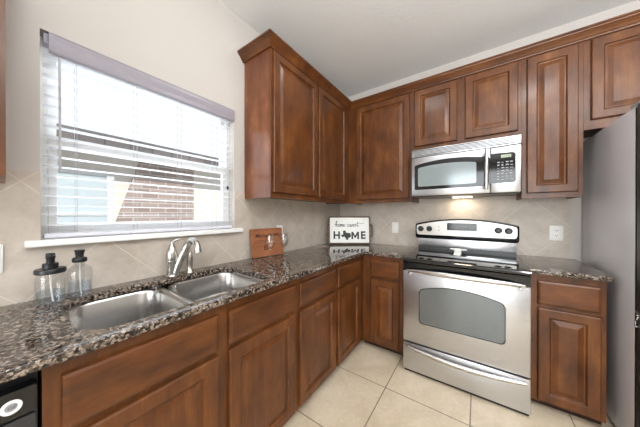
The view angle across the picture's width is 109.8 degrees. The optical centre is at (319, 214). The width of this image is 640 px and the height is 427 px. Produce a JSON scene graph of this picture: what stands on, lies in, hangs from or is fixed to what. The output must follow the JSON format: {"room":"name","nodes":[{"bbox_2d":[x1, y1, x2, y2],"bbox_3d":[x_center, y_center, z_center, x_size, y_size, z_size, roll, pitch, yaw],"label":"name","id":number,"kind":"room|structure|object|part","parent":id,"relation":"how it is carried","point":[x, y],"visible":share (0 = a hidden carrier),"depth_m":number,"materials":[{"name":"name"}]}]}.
{"room":"kitchen","nodes":[
{"label":"kitchen","id":0,"kind":"room"},
{"bbox_2d":[41,123,221,238],"bbox_3d":[-3.353,0.035,4.341,2.960,3.050,10.400,0,0,35],"label":"neighbor house","id":1,"kind":"structure","parent":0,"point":[167,211],"depth_m":3.21,"materials":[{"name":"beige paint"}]},
{"bbox_3d":[-3.070,-0.136,2.815,0.038,0.800,0.590,0,0,35],"label":"pane","id":2,"kind":"part","parent":1,"relation":"part of","materials":[{"name":"glass"}]},
{"bbox_2d":[5,0,259,227],"bbox_3d":[-1.622,-0.131,0.465,0.150,2.803,6.650,0,0,35],"label":"wall","id":3,"kind":"structure","parent":0,"point":[192,46],"depth_m":1.24,"materials":[{"name":"paint"}]},
{"bbox_2d":[0,244,2,273],"bbox_3d":[-1.248,0.171,0.840,0.016,0.113,0.073,0,0,35],"label":"wall switch","id":4,"kind":"object","parent":3,"relation":"attached to","point":[1,245],"visible":1,"depth_m":0.87,"materials":[{"name":"white plastic"}]},
{"bbox_2d":[0,0,5,182],"bbox_3d":[-1.316,-0.663,0.479,0.316,1.083,0.748,0,0,35],"label":"upper cabinet","id":5,"kind":"object","parent":3,"relation":"attached to","point":[2,2],"visible":1,"depth_m":0.70,"materials":[{"name":"brown wood"}]},
{"bbox_2d":[24,228,242,247],"bbox_3d":[-0.925,0.119,1.342,0.107,0.027,1.020,0,0,35],"label":"trim","id":6,"kind":"structure","parent":3,"relation":"attached to","point":[45,242],"depth_m":1.14,"materials":[{"name":"white paint"}]},
{"bbox_2d":[40,36,228,237],"bbox_3d":[-0.998,-0.343,1.385,0.061,0.896,0.924,0,0,35],"label":"window","id":7,"kind":"structure","parent":3,"relation":"in","point":[44,190],"depth_m":1.08,"materials":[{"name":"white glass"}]},
{"bbox_3d":[-1.005,-0.539,1.390,0.024,0.438,0.873,0,0,35],"label":"sash","id":8,"kind":"part","parent":7,"relation":"part of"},
{"bbox_3d":[-0.983,-0.140,1.375,0.024,0.428,0.873,0,0,35],"label":"sash","id":9,"kind":"part","parent":7,"relation":"part of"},
{"bbox_2d":[42,32,234,237],"bbox_3d":[-0.937,-0.344,1.350,0.072,0.890,0.917,0,0,35],"label":"blind","id":10,"kind":"object","parent":7,"relation":"attached to","point":[59,46],"visible":1,"depth_m":1.19,"materials":[{"name":"plastic"}]},
{"bbox_3d":[-0.947,0.091,1.351,0.048,0.018,0.905,0,0,35],"label":"rail","id":11,"kind":"part","parent":10,"relation":"part of","materials":[{"name":"white plastic"}]},
{"bbox_3d":[-0.956,-0.333,1.338,0.055,0.822,0.682,0,0,35],"label":"ladder cord","id":12,"kind":"part","parent":10,"relation":"part of","materials":[{"name":"white fabric"}]},
{"bbox_3d":[-0.683,-0.458,1.662,0.002,0.492,0.002,0,0,35],"label":"lift cord","id":13,"kind":"part","parent":10,"relation":"part of","materials":[{"name":"white fabric"}]},
{"bbox_2d":[0,169,339,305],"bbox_3d":[-0.712,0.094,1.623,0.008,0.547,3.392,0,0,35],"label":"backsplash","id":14,"kind":"structure","parent":3,"relation":"attached to","point":[305,223],"depth_m":1.14,"materials":[{"name":"tile"}]},
{"bbox_2d":[245,47,348,203],"bbox_3d":[-0.120,-0.667,2.179,0.316,1.083,1.204,0,0,35],"label":"upper cabinet","id":15,"kind":"object","parent":3,"relation":"attached to","point":[297,133],"visible":0.98,"depth_m":1.77,"materials":[{"name":"brown wood"}]},
{"bbox_3d":[-0.181,-0.674,1.835,0.020,1.022,0.535,0,0,35],"label":"door","id":16,"kind":"part","parent":15,"relation":"part of","materials":[{"name":"brown wood"}]},
{"bbox_3d":[0.140,-0.675,2.291,0.020,1.022,0.528,0,0,35],"label":"door","id":17,"kind":"part","parent":15,"relation":"part of","materials":[{"name":"brown wood"}]},
{"bbox_2d":[237,9,639,110],"bbox_3d":[0.974,-1.229,1.371,3.049,0.066,1.265,0,0,35],"label":"crown molding","id":18,"kind":"structure","parent":15,"relation":"attached to","point":[269,38],"depth_m":1.73,"materials":[{"name":"brown wood"}]},
{"bbox_2d":[219,0,635,96],"bbox_3d":[0.686,-1.603,-1.254,5.900,0.150,6.800,0,0,35],"label":"ceiling","id":19,"kind":"structure","parent":0,"point":[359,46],"depth_m":1.84,"materials":[{"name":"white paint"}]},
{"bbox_2d":[283,315,615,426],"bbox_3d":[0.668,1.325,-1.142,5.750,0.100,6.650,0,0,35],"label":"floor","id":20,"kind":"structure","parent":0,"point":[371,387],"depth_m":1.49,"materials":[{"name":"tile"}]},
{"bbox_2d":[0,371,37,426],"bbox_3d":[-1.116,0.833,0.488,0.594,0.875,0.597,0,0,35],"label":"dishwasher","id":21,"kind":"object","parent":20,"relation":"on","point":[19,396],"visible":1,"depth_m":0.54,"materials":[{"name":"black plastic"}]},
{"bbox_3d":[-0.892,0.827,0.330,0.032,0.669,0.595,0,0,35],"label":"door","id":22,"kind":"part","parent":21,"relation":"part of","materials":[{"name":"black metal"}]},
{"bbox_2d":[38,279,295,426],"bbox_3d":[-0.665,0.827,1.147,0.610,0.884,0.986,0,0,35],"label":"base cabinet","id":23,"kind":"object","parent":20,"relation":"on","point":[232,364],"visible":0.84,"depth_m":0.87,"materials":[{"name":"brown wood"}]},
{"bbox_3d":[-0.562,0.901,0.781,0.020,0.597,0.442,0,0,35],"label":"door","id":24,"kind":"part","parent":23,"relation":"part of","materials":[{"name":"brown wood"}]},
{"bbox_2d":[0,243,418,383],"bbox_3d":[-0.294,0.367,1.331,1.011,0.030,3.392,0,0,35],"label":"countertop","id":25,"kind":"structure","parent":23,"relation":"on","point":[33,337],"depth_m":0.86,"materials":[{"name":"stone"}]},
{"bbox_2d":[33,253,66,304],"bbox_3d":[-1.075,0.253,0.896,0.086,0.200,0.086,0,0,35],"label":"soap dispenser","id":26,"kind":"object","parent":25,"relation":"on","point":[50,267],"visible":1,"depth_m":0.89,"materials":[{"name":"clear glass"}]},
{"bbox_2d":[66,249,92,296],"bbox_3d":[-1.044,0.252,0.976,0.080,0.201,0.080,0,0,35],"label":"soap dispenser","id":27,"kind":"object","parent":25,"relation":"on","point":[79,257],"visible":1,"depth_m":0.97,"materials":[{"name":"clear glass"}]},
{"bbox_2d":[65,272,265,329],"bbox_3d":[-0.662,0.482,1.097,0.491,0.196,0.810,0,0,35],"label":"sink","id":28,"kind":"object","parent":25,"relation":"in","point":[125,308],"visible":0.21,"depth_m":1.12,"materials":[{"name":"metal"}]},
{"bbox_3d":[-0.782,0.485,0.920,0.461,0.190,0.341,0,0,35],"label":"bowl","id":29,"kind":"part","parent":28,"relation":"part of","materials":[{"name":"metal"}]},
{"bbox_3d":[-0.552,0.471,1.246,0.461,0.165,0.397,0,0,35],"label":"bowl","id":30,"kind":"part","parent":28,"relation":"part of","materials":[{"name":"metal"}]},
{"bbox_2d":[165,237,201,277],"bbox_3d":[-0.779,0.242,1.296,0.207,0.220,0.079,0,0,-2],"label":"faucet","id":31,"kind":"object","parent":25,"relation":"on","point":[174,261],"visible":1,"depth_m":1.28,"materials":[{"name":"silver metal"}]},
{"bbox_3d":[-0.845,0.199,1.292,0.059,0.122,0.071,0,0,35],"label":"lever","id":32,"kind":"part","parent":31,"relation":"part of","materials":[{"name":"silver metal"}]},
{"bbox_3d":[-0.762,0.236,1.300,0.177,0.208,0.070,0,0,4],"label":"spout","id":33,"kind":"part","parent":31,"relation":"part of","materials":[{"name":"silver metal"}]},
{"bbox_2d":[184,251,194,273],"bbox_3d":[-0.792,0.287,1.365,0.058,0.130,0.058,0,0,35],"label":"sprayer","id":34,"kind":"object","parent":25,"relation":"on","point":[189,257],"visible":0.97,"depth_m":1.35,"materials":[{"name":"silver metal"}]},
{"bbox_2d":[250,228,283,257],"bbox_3d":[-0.444,0.232,1.906,0.048,0.232,0.318,0,0,41],"label":"cutting board","id":35,"kind":"object","parent":25,"relation":"on","point":[258,237],"visible":0.97,"depth_m":1.89,"materials":[{"name":"brown wood"}]},
{"bbox_2d":[327,216,372,243],"bbox_3d":[0.350,0.182,2.664,0.544,0.327,0.056,0,0,0],"label":"home sign","id":36,"kind":"object","parent":25,"relation":"on","point":[342,229],"visible":1,"depth_m":2.66,"materials":[{"name":"white wood"}]},
{"bbox_3d":[-0.280,0.900,1.183,0.020,0.597,0.440,0,0,35],"label":"door","id":37,"kind":"part","parent":23,"relation":"part of","materials":[{"name":"brown wood"}]},
{"bbox_2d":[296,256,361,410],"bbox_3d":[-0.102,0.825,1.949,0.610,0.884,0.972,0,0,35],"label":"base cabinet","id":38,"kind":"object","parent":20,"relation":"on","point":[328,300],"visible":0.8,"depth_m":1.61,"materials":[{"name":"brown wood"}]},
{"bbox_3d":[-0.005,0.502,1.573,0.020,0.152,0.423,0,0,35],"label":"drawer","id":39,"kind":"part","parent":38,"relation":"part of","materials":[{"name":"brown wood"}]},
{"bbox_3d":[-0.005,0.899,1.574,0.020,0.597,0.423,0,0,35],"label":"door","id":40,"kind":"part","parent":38,"relation":"part of","materials":[{"name":"brown wood"}]},
{"bbox_3d":[0.253,0.501,1.939,0.020,0.152,0.387,0,0,35],"label":"drawer","id":41,"kind":"part","parent":38,"relation":"part of","materials":[{"name":"brown wood"}]},
{"bbox_3d":[0.253,0.898,1.940,0.020,0.597,0.387,0,0,35],"label":"door","id":42,"kind":"part","parent":38,"relation":"part of","materials":[{"name":"brown wood"}]},
{"bbox_2d":[363,255,403,354],"bbox_3d":[0.744,0.824,2.291,0.415,0.884,0.600,0,0,35],"label":"base cabinet","id":43,"kind":"object","parent":20,"relation":"on","point":[382,276],"visible":0.77,"depth_m":2.05,"materials":[{"name":"brown wood"}]},
{"bbox_3d":[0.586,0.501,2.047,0.266,0.152,0.020,0,0,35],"label":"drawer","id":44,"kind":"part","parent":43,"relation":"part of","materials":[{"name":"brown wood"}]},
{"bbox_3d":[0.586,0.898,2.048,0.266,0.597,0.020,0,0,35],"label":"door","id":45,"kind":"part","parent":43,"relation":"part of","materials":[{"name":"brown wood"}]},
{"bbox_2d":[403,219,531,415],"bbox_3d":[1.138,0.653,1.830,0.790,1.228,0.674,0,0,35],"label":"range","id":46,"kind":"object","parent":20,"relation":"on","point":[467,316],"visible":1,"depth_m":1.61,"materials":[{"name":"grey metal"}]},
{"bbox_2d":[450,248,466,255],"bbox_3d":[1.210,0.327,1.972,0.136,0.040,0.176,0,0,35],"label":"spoon rest","id":47,"kind":"object","parent":46,"relation":"on","point":[457,251],"visible":1,"depth_m":1.97,"materials":[{"name":"white ceramic"}]},
{"bbox_3d":[1.200,0.329,1.958,0.050,0.034,0.142,0,0,35],"label":"handle","id":48,"kind":"part","parent":47,"relation":"part of","materials":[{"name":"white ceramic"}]},
{"bbox_3d":[0.988,0.693,1.606,0.526,0.314,0.001,0,0,35],"label":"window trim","id":49,"kind":"part","parent":46,"relation":"part of","materials":[{"name":"grey glass"}]},
{"bbox_3d":[0.975,1.063,1.587,0.721,0.048,0.044,0,0,35],"label":"handle","id":50,"kind":"part","parent":46,"relation":"part of","materials":[{"name":"metal"}]},
{"bbox_3d":[0.967,0.434,1.575,0.705,0.038,0.060,0,0,35],"label":"handle","id":51,"kind":"part","parent":46,"relation":"part of","materials":[{"name":"metal"}]},
{"bbox_3d":[1.006,1.253,1.632,0.753,0.022,0.022,0,0,35],"label":"toe plate","id":52,"kind":"part","parent":46,"relation":"part of","materials":[{"name":"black metal"}]},
{"bbox_3d":[1.001,1.133,1.624,0.765,0.217,0.041,0,0,35],"label":"storage drawer","id":53,"kind":"part","parent":46,"relation":"part of","materials":[{"name":"metal"}]},
{"bbox_3d":[1.001,0.734,1.623,0.765,0.562,0.041,0,0,35],"label":"oven door","id":54,"kind":"part","parent":46,"relation":"part of","materials":[{"name":"metal"}]},
{"bbox_3d":[1.000,0.416,1.621,0.765,0.065,0.040,0,0,35],"label":"panel","id":55,"kind":"part","parent":46,"relation":"part of","materials":[{"name":"silver metal"}]},
{"bbox_2d":[403,248,531,275],"bbox_3d":[1.161,0.364,1.850,0.769,0.032,0.615,0,0,35],"label":"cooktop","id":56,"kind":"object","parent":46,"relation":"in","point":[499,264],"depth_m":1.71,"materials":[{"name":"black glass"}]},
{"bbox_3d":[1.489,0.133,1.875,0.052,0.052,0.023,0,0,35],"label":"knob","id":57,"kind":"part","parent":46,"relation":"part of","materials":[{"name":"black plastic"}]},
{"bbox_3d":[1.543,0.135,1.837,0.052,0.052,0.023,0,0,35],"label":"knob","id":58,"kind":"part","parent":46,"relation":"part of","materials":[{"name":"black plastic"}]},
{"bbox_2d":[530,273,606,424],"bbox_3d":[1.687,0.826,1.629,0.334,0.884,0.600,0,0,35],"label":"base cabinet","id":59,"kind":"object","parent":20,"relation":"on","point":[569,315],"visible":0.77,"depth_m":1.38,"materials":[{"name":"brown wood"}]},
{"bbox_2d":[517,255,613,281],"bbox_3d":[1.694,0.367,1.620,0.358,0.030,0.632,0,0,35],"label":"countertop","id":60,"kind":"structure","parent":59,"relation":"on","point":[562,267],"depth_m":1.47,"materials":[{"name":"stone"}]},
{"bbox_3d":[1.528,0.502,1.385,0.269,0.152,0.020,0,0,35],"label":"drawer","id":61,"kind":"part","parent":59,"relation":"part of","materials":[{"name":"brown wood"}]},
{"bbox_3d":[1.528,0.900,1.386,0.269,0.597,0.020,0,0,35],"label":"door","id":62,"kind":"part","parent":59,"relation":"part of","materials":[{"name":"brown wood"}]},
{"bbox_2d":[582,101,639,426],"bbox_3d":[2.173,0.346,1.153,0.910,1.845,0.800,0,0,35],"label":"refrigerator","id":63,"kind":"object","parent":20,"relation":"on","point":[611,156],"visible":0.8,"depth_m":1.29,"materials":[{"name":"grey metal"}]},
{"bbox_2d":[634,310,638,327],"bbox_3d":[1.604,0.532,1.139,0.008,0.090,0.028,0,0,35],"label":"magnet","id":64,"kind":"object","parent":63,"relation":"attached to","point":[636,320],"visible":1,"depth_m":1.14,"materials":[{"name":"metal"}]},
{"bbox_3d":[1.779,0.319,0.989,0.451,1.751,0.078,0,0,35],"label":"door","id":65,"kind":"part","parent":63,"relation":"part of","materials":[{"name":"silver metal"}]},
{"bbox_2d":[347,0,639,314],"bbox_3d":[2.599,-0.133,1.470,5.600,2.803,0.150,0,0,35],"label":"wall","id":66,"kind":"structure","parent":0,"point":[576,203],"depth_m":1.84,"materials":[{"name":"paint"}]},
{"bbox_2d":[349,92,418,204],"bbox_3d":[0.702,-0.668,2.506,0.692,1.083,0.316,0,0,35],"label":"upper cabinet","id":67,"kind":"object","parent":66,"relation":"attached to","point":[380,133],"visible":0.97,"depth_m":2.36,"materials":[{"name":"brown wood"}]},
{"bbox_2d":[392,222,397,232],"bbox_3d":[0.862,0.149,2.580,0.072,0.123,0.016,0,0,35],"label":"wall switch","id":68,"kind":"object","parent":66,"relation":"attached to","point":[394,224],"visible":1,"depth_m":2.58,"materials":[{"name":"white plastic"}]},
{"bbox_2d":[340,195,570,267],"bbox_3d":[1.132,0.242,2.406,2.124,0.847,0.008,0,0,35],"label":"backsplash","id":69,"kind":"structure","parent":66,"relation":"attached to","point":[533,216],"depth_m":2.11,"materials":[{"name":"tile"}]},
{"bbox_2d":[413,60,521,150],"bbox_3d":[1.314,-0.905,2.080,0.797,0.607,0.324,0,0,35],"label":"upper cabinet","id":70,"kind":"object","parent":66,"relation":"attached to","point":[487,104],"visible":0.73,"depth_m":1.91,"materials":[{"name":"brown wood"}]},
{"bbox_3d":[1.059,-0.919,2.074,0.355,0.532,0.020,0,0,35],"label":"door","id":71,"kind":"part","parent":70,"relation":"part of","materials":[{"name":"brown wood"}]},
{"bbox_2d":[412,134,520,198],"bbox_3d":[1.263,-0.376,2.008,0.764,0.429,0.484,0,0,35],"label":"microwave","id":72,"kind":"object","parent":70,"relation":"attached to","point":[489,167],"visible":1,"depth_m":1.83,"materials":[{"name":"metal"}]},
{"bbox_3d":[1.095,-0.345,1.927,0.582,0.349,0.029,0,0,35],"label":"door","id":73,"kind":"part","parent":72,"relation":"part of","materials":[{"name":"metal"}]},
{"bbox_3d":[1.285,-0.350,1.736,0.029,0.313,0.064,0,0,35],"label":"handle","id":74,"kind":"part","parent":72,"relation":"part of","materials":[{"name":"metal"}]},
{"bbox_3d":[1.409,-0.344,1.706,0.180,0.349,0.029,0,0,35],"label":"control panel","id":75,"kind":"part","parent":72,"relation":"part of","materials":[{"name":"metal"}]},
{"bbox_3d":[1.393,-0.919,1.839,0.346,0.532,0.020,0,0,35],"label":"door","id":76,"kind":"part","parent":70,"relation":"part of","materials":[{"name":"brown wood"}]},
{"bbox_2d":[516,41,583,199],"bbox_3d":[1.768,-0.666,1.756,0.318,1.083,0.316,0,0,35],"label":"upper cabinet","id":77,"kind":"object","parent":66,"relation":"attached to","point":[552,81],"visible":0.98,"depth_m":1.63,"materials":[{"name":"brown wood"}]},
{"bbox_2d":[549,225,563,240],"bbox_3d":[1.930,0.151,1.834,0.081,0.124,0.008,0,0,35],"label":"wall outlet","id":78,"kind":"object","parent":66,"relation":"attached to","point":[555,232],"visible":1,"depth_m":1.83,"materials":[{"name":"white plastic"}]},
{"bbox_2d":[583,25,639,137],"bbox_3d":[2.284,-0.894,1.398,0.935,0.625,0.324,0,0,35],"label":"upper cabinet","id":79,"kind":"object","parent":66,"relation":"attached to","point":[611,62],"visible":0.84,"depth_m":1.48,"materials":[{"name":"brown wood"}]}
]}

